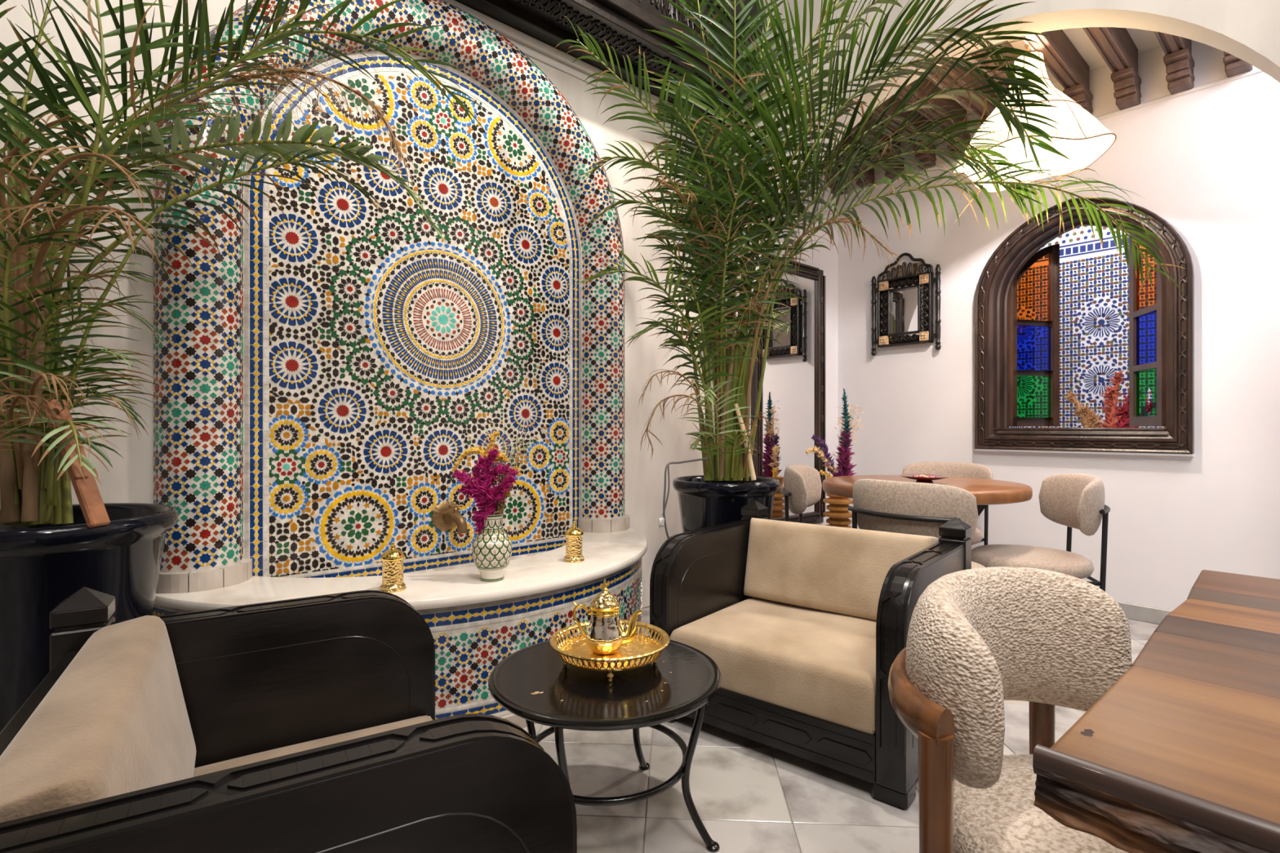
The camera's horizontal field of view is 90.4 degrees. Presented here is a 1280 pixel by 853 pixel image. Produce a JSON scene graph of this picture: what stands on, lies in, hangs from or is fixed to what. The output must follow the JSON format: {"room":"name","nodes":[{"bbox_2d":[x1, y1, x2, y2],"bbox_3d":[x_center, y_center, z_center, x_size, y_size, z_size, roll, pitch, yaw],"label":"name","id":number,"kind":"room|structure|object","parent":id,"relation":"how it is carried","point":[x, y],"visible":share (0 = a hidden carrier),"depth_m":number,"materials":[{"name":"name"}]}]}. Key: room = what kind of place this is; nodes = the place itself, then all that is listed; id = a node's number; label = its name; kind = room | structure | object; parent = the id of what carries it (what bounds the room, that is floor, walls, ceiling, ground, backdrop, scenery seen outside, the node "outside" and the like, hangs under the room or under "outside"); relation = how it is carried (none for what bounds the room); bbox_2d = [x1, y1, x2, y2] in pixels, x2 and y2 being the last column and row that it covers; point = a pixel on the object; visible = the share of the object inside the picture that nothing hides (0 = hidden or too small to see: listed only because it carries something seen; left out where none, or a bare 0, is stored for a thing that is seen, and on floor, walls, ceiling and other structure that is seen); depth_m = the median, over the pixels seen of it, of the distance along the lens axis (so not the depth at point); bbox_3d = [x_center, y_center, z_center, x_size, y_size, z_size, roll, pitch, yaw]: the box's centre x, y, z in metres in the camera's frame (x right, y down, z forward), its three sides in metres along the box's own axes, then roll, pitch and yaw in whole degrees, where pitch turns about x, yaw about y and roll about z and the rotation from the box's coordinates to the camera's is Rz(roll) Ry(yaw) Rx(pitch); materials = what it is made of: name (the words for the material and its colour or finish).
{"room":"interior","nodes":[
{"label":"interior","id":0,"kind":"room"},
{"bbox_2d":[0,0,712,608],"bbox_3d":[-1.940,-1.045,2.176,7.100,4.250,0.200,0,0,-42],"label":"wall","id":1,"kind":"structure","parent":0,"point":[130,479],"depth_m":2.36,"materials":[{"name":"beige paint"}]},
{"bbox_2d":[444,0,705,130],"bbox_3d":[-2.013,-1.945,1.957,6.680,0.090,0.030,0,0,-42],"label":"trim","id":2,"kind":"structure","parent":1,"relation":"attached to","point":[504,29],"depth_m":3.33,"materials":[{"name":"white"}]},
{"bbox_2d":[454,0,762,117],"bbox_3d":[-1.863,-2.359,1.822,6.723,0.762,0.430,0,0,-42],"label":"trim","id":3,"kind":"structure","parent":1,"relation":"attached to","point":[621,24],"depth_m":3.28,"materials":[{"name":"brown wood"}]},
{"bbox_2d":[657,457,707,538],"bbox_3d":[0.204,0.346,2.982,0.277,0.393,0.031,0,0,-31],"label":"power cord","id":4,"kind":"object","parent":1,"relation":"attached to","point":[661,521],"visible":0.95,"depth_m":2.93,"materials":[{"name":"grey plastic"}]},
{"bbox_2d":[749,169,837,525],"bbox_3d":[1.119,-0.670,4.695,1.260,3.500,0.200,0,0,-42],"label":"wall","id":5,"kind":"structure","parent":0,"point":[825,260],"depth_m":4.85,"materials":[{"name":"white paint"}]},
{"bbox_2d":[751,253,825,524],"bbox_3d":[1.062,-0.225,4.482,0.840,1.890,0.042,0,0,-42],"label":"mirror","id":6,"kind":"object","parent":5,"relation":"attached to","point":[793,386],"visible":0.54,"depth_m":4.51,"materials":[{"name":"clear glass"}]},
{"bbox_2d":[522,606,1159,852],"bbox_3d":[0.871,1.107,0.375,9.400,0.055,6.900,0,0,-42],"label":"floor","id":7,"kind":"structure","parent":0,"point":[749,796],"depth_m":1.86,"materials":[{"name":"beige tile"}]},
{"bbox_2d":[0,502,178,732],"bbox_3d":[-1.642,0.662,1.751,0.600,0.835,0.600,0,0,-42],"label":"plant pot","id":8,"kind":"object","parent":7,"relation":"on","point":[42,566],"visible":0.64,"depth_m":1.58,"materials":[{"name":"black ceramic"}]},
{"bbox_2d":[43,399,110,528],"bbox_3d":[-1.454,0.093,1.639,0.178,0.328,0.048,0,0,15],"label":"wooden stake","id":9,"kind":"object","parent":8,"relation":"in","point":[88,495],"visible":0.78,"depth_m":1.62,"materials":[{"name":"wood"}]},
{"bbox_2d":[0,0,489,525],"bbox_3d":[-1.270,-0.584,1.917,1.592,1.717,0.958,0,0,-35],"label":"potted palm","id":10,"kind":"object","parent":8,"relation":"in","point":[35,482],"visible":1,"depth_m":1.71,"materials":[{"name":"green plant"}]},
{"bbox_2d":[0,586,577,852],"bbox_3d":[-0.653,0.706,1.135,0.749,0.748,0.926,0,0,-32],"label":"armchair","id":11,"kind":"object","parent":7,"relation":"on","point":[308,724],"visible":1,"depth_m":0.90,"materials":[{"name":"black paint"}]},
{"bbox_2d":[0,615,196,822],"bbox_3d":[-0.843,0.565,1.017,0.187,0.337,0.742,0,0,-32],"label":"cushion","id":12,"kind":"object","parent":11,"relation":"on","point":[119,719],"depth_m":0.94,"materials":[{"name":"beige fabric"}]},
{"bbox_2d":[193,715,432,777],"bbox_3d":[-0.605,0.822,1.164,0.620,0.210,0.742,0,0,-32],"label":"seat cushion","id":13,"kind":"object","parent":11,"relation":"on","point":[228,755],"depth_m":1.46,"materials":[{"name":"beige fabric"}]},
{"bbox_2d":[152,0,648,728],"bbox_3d":[-0.636,-0.436,2.632,2.232,3.032,0.879,0,0,-42],"label":"fountain","id":14,"kind":"object","parent":7,"relation":"on","point":[326,373],"visible":0.74,"depth_m":2.71,"materials":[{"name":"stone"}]},
{"bbox_2d":[378,541,406,592],"bbox_3d":[-0.863,0.485,2.220,0.089,0.170,0.089,0,0,-42],"label":"brass lantern","id":15,"kind":"object","parent":14,"relation":"on","point":[392,558],"visible":1,"depth_m":2.19,"materials":[{"name":"gold metal"}]},
{"bbox_2d":[154,527,648,611],"bbox_3d":[-0.632,0.595,2.631,2.228,0.050,0.861,0,0,-42],"label":"countertop","id":16,"kind":"structure","parent":14,"relation":"on","point":[604,554],"depth_m":2.32,"materials":[{"name":"white stone"}]},
{"bbox_2d":[431,500,467,534],"bbox_3d":[-0.852,0.414,2.896,0.145,0.145,0.147,0,0,-42],"label":"tap","id":17,"kind":"object","parent":14,"relation":"attached to","point":[446,515],"visible":1,"depth_m":2.91,"materials":[{"name":"gold metal"}]},
{"bbox_2d":[471,512,512,582],"bbox_3d":[-0.551,0.448,2.369,0.148,0.245,0.148,0,0,-42],"label":"flower vase","id":18,"kind":"object","parent":14,"relation":"on","point":[491,548],"visible":0.99,"depth_m":2.32,"materials":[{"name":"beige ceramic"}]},
{"bbox_2d":[451,420,535,534],"bbox_3d":[-0.550,0.201,2.362,0.316,0.458,0.149,0,0,0],"label":"bouquet","id":19,"kind":"object","parent":18,"relation":"in","point":[488,500],"visible":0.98,"depth_m":2.34,"materials":[{"name":"purple plant"}]},
{"bbox_2d":[563,520,584,563],"bbox_3d":[-0.280,0.485,2.698,0.089,0.170,0.089,0,0,25],"label":"brass lantern","id":20,"kind":"object","parent":14,"relation":"on","point":[574,535],"visible":1,"depth_m":2.67,"materials":[{"name":"gold metal"}]},
{"bbox_2d":[488,634,721,852],"bbox_3d":[-0.093,0.871,1.734,0.626,0.419,0.626,0,0,-42],"label":"side table","id":21,"kind":"object","parent":7,"relation":"on","point":[532,682],"visible":0.73,"depth_m":1.61,"materials":[{"name":"black paint"}]},
{"bbox_2d":[549,619,670,682],"bbox_3d":[-0.084,0.627,1.780,0.336,0.073,0.335,0,0,-42],"label":"tray","id":22,"kind":"object","parent":21,"relation":"on","point":[642,651],"visible":0.84,"depth_m":1.76,"materials":[{"name":"gold metal"}]},
{"bbox_2d":[571,578,641,654],"bbox_3d":[-0.094,0.525,1.776,0.174,0.203,0.108,0,0,29],"label":"teapot","id":23,"kind":"object","parent":22,"relation":"on","point":[605,634],"visible":1,"depth_m":1.75,"materials":[{"name":"gold metal"}]},
{"bbox_2d":[672,475,780,533],"bbox_3d":[0.431,0.671,3.198,0.536,0.817,0.536,0,0,-42],"label":"plant pot","id":24,"kind":"object","parent":7,"relation":"on","point":[703,504],"visible":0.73,"depth_m":3.00,"materials":[{"name":"black ceramic"}]},
{"bbox_2d":[733,403,756,480],"bbox_3d":[0.512,0.074,3.095,0.028,0.376,0.138,0,0,-38],"label":"bamboo stake","id":25,"kind":"object","parent":24,"relation":"in","point":[749,460],"visible":0.81,"depth_m":3.07,"materials":[{"name":"beige wood"}]},
{"bbox_2d":[555,0,1184,480],"bbox_3d":[0.984,-0.981,2.917,2.730,2.510,1.077,0,0,8],"label":"potted palm","id":26,"kind":"object","parent":24,"relation":"in","point":[732,371],"visible":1,"depth_m":2.91,"materials":[{"name":"green plant"}]},
{"bbox_2d":[780,464,822,523],"bbox_3d":[1.105,0.655,3.658,0.578,0.850,0.560,0,0,24],"label":"dining chair","id":27,"kind":"object","parent":7,"relation":"on","point":[802,485],"visible":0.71,"depth_m":3.58,"materials":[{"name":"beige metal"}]},
{"bbox_2d":[649,500,971,810],"bbox_3d":[0.627,0.706,2.353,0.926,0.748,0.749,0,0,40],"label":"armchair","id":28,"kind":"object","parent":7,"relation":"on","point":[804,626],"visible":0.82,"depth_m":2.19,"materials":[{"name":"black paint"}]},
{"bbox_2d":[670,596,875,734],"bbox_3d":[0.592,0.822,2.311,0.742,0.215,0.620,0,0,40],"label":"seat cushion","id":29,"kind":"object","parent":28,"relation":"on","point":[806,667],"depth_m":2.10,"materials":[{"name":"beige fabric"}]},
{"bbox_2d":[743,517,938,621],"bbox_3d":[0.771,0.565,2.526,0.742,0.337,0.187,0,0,40],"label":"cushion","id":30,"kind":"object","parent":28,"relation":"on","point":[837,571],"depth_m":2.49,"materials":[{"name":"beige fabric"}]},
{"bbox_2d":[822,493,853,528],"bbox_3d":[1.379,0.730,4.404,0.220,0.700,0.220,0,0,-42],"label":"floor vase","id":31,"kind":"object","parent":7,"relation":"on","point":[838,514],"visible":0.3,"depth_m":4.34,"materials":[{"name":"orange wood"}]},
{"bbox_2d":[804,388,865,478],"bbox_3d":[1.358,0.074,4.370,0.413,0.680,0.195,0,0,-8],"label":"bunch","id":32,"kind":"object","parent":31,"relation":"on","point":[844,468],"visible":0.95,"depth_m":4.38,"materials":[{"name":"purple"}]},
{"bbox_2d":[847,479,984,568],"bbox_3d":[1.268,0.655,2.835,0.578,0.850,0.560,0,0,-38],"label":"dining chair","id":33,"kind":"object","parent":7,"relation":"on","point":[919,508],"visible":0.52,"depth_m":2.62,"materials":[{"name":"beige fabric"}]},
{"bbox_2d":[822,475,1032,515],"bbox_3d":[1.522,0.690,3.440,1.026,0.780,1.026,0,0,-42],"label":"dining table","id":34,"kind":"object","parent":7,"relation":"on","point":[986,492],"visible":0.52,"depth_m":3.26,"materials":[{"name":"brown wood"}]},
{"bbox_2d":[899,474,949,484],"bbox_3d":[1.495,0.280,3.342,0.238,0.041,0.238,0,0,-42],"label":"dish","id":35,"kind":"object","parent":34,"relation":"on","point":[925,480],"visible":0.77,"depth_m":3.31,"materials":[{"name":"red ceramic"}]},
{"bbox_2d":[912,474,937,477],"bbox_3d":[1.498,0.263,3.343,0.112,0.020,0.110,0,0,-42],"label":"flower petals","id":36,"kind":"object","parent":35,"relation":"on","point":[922,475],"visible":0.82,"depth_m":3.33,"materials":[{"name":"red plant"}]},
{"bbox_2d":[902,461,992,545],"bbox_3d":[1.846,0.655,3.950,0.578,0.850,0.560,0,0,-42],"label":"dining chair","id":37,"kind":"object","parent":7,"relation":"on","point":[960,469],"visible":0.23,"depth_m":4.04,"materials":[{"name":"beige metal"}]},
{"bbox_2d":[888,566,1132,852],"bbox_3d":[0.671,0.667,0.957,0.599,0.828,0.509,0,0,-33],"label":"boucle chair","id":38,"kind":"object","parent":7,"relation":"on","point":[979,639],"visible":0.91,"depth_m":0.99,"materials":[{"name":"fabric"}]},
{"bbox_2d":[971,473,1110,591],"bbox_3d":[1.910,0.655,3.079,0.578,0.850,0.560,0,0,16],"label":"dining chair","id":39,"kind":"object","parent":7,"relation":"on","point":[1074,500],"visible":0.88,"depth_m":2.99,"materials":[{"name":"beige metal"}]},
{"bbox_2d":[1032,569,1279,852],"bbox_3d":[1.117,0.705,0.750,1.238,0.751,0.834,0,0,-42],"label":"table","id":40,"kind":"object","parent":7,"relation":"on","point":[1180,753],"visible":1,"depth_m":0.67,"materials":[{"name":"brown wood"}]},
{"bbox_2d":[712,0,1279,443],"bbox_3d":[2.580,-1.045,1.975,0.210,4.250,6.115,0,0,-42],"label":"wall","id":41,"kind":"structure","parent":0,"point":[1248,30],"depth_m":2.78,"materials":[{"name":"beige paint"}]},
{"bbox_2d":[756,29,796,65],"bbox_3d":[0.806,-2.255,3.800,0.040,0.100,0.300,0,0,-42],"label":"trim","id":42,"kind":"structure","parent":41,"relation":"attached to","point":[774,46],"depth_m":3.71,"materials":[{"name":"white"}]},
{"bbox_2d":[820,26,1252,194],"bbox_3d":[3.107,-2.034,2.435,1.380,0.493,6.100,0,0,-42],"label":"ceiling","id":43,"kind":"structure","parent":0,"point":[1070,54],"depth_m":3.48,"materials":[{"name":"brown"}]},
{"bbox_2d":[951,43,1116,192],"bbox_3d":[1.995,-1.690,3.203,0.674,0.780,0.661,0,0,-42],"label":"pendant lamp","id":44,"kind":"object","parent":43,"relation":"hanging from","point":[1082,138],"visible":0.57,"depth_m":3.13,"materials":[{"name":"white fabric"}]},
{"bbox_2d":[837,40,1279,610],"bbox_3d":[3.546,-0.650,2.800,0.160,3.460,6.060,0,0,-42],"label":"wall","id":45,"kind":"structure","parent":0,"point":[1206,162],"depth_m":3.50,"materials":[{"name":"white paint"}]},
{"bbox_2d":[871,253,941,355],"bbox_3d":[1.874,-0.875,4.505,0.063,0.711,0.504,0,0,-42],"label":"mirror","id":46,"kind":"object","parent":45,"relation":"attached to","point":[905,299],"visible":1,"depth_m":4.50,"materials":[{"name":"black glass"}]},
{"bbox_2d":[840,68,1262,197],"bbox_3d":[3.502,-1.782,2.720,0.012,0.020,5.900,0,0,-42],"label":"trim","id":47,"kind":"structure","parent":45,"relation":"attached to","point":[1255,70],"depth_m":3.47,"materials":[{"name":"white paint"}]},
{"bbox_2d":[974,197,1194,456],"bbox_3d":[2.735,-0.592,3.913,0.543,1.499,1.080,0,0,-42],"label":"window","id":48,"kind":"structure","parent":45,"relation":"in","point":[1017,295],"depth_m":3.91,"materials":[{"name":"brown wood"}]},
{"bbox_2d":[1116,601,1172,624],"bbox_3d":[3.500,1.037,2.719,0.016,0.086,5.900,0,0,-42],"label":"baseboard","id":49,"kind":"structure","parent":45,"relation":"attached to","point":[1131,611],"depth_m":3.51,"materials":[{"name":"stone"}]},
{"bbox_3d":[3.402,1.110,4.373,1.750,0.060,5.000,0,0,-42],"label":"floor","id":50,"kind":"structure","parent":0,"visible":0},
{"bbox_2d":[1062,369,1152,427],"bbox_3d":[3.125,0.351,4.242,0.502,1.458,0.280,0,0,25],"label":"dried flowers","id":51,"kind":"object","parent":50,"relation":"on","point":[1120,419],"visible":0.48,"depth_m":4.23,"materials":[{"name":"brown"}]},
{"bbox_3d":[4.074,-0.620,4.972,0.100,3.600,5.000,0,0,-42],"label":"wall","id":52,"kind":"structure","parent":0,"visible":0},
{"bbox_2d":[1008,226,1165,427],"bbox_3d":[4.029,-0.620,4.932,0.022,3.300,3.400,0,0,-42],"label":"wall panel","id":53,"kind":"object","parent":52,"relation":"attached to","point":[1094,281],"visible":0.1,"depth_m":5.26,"materials":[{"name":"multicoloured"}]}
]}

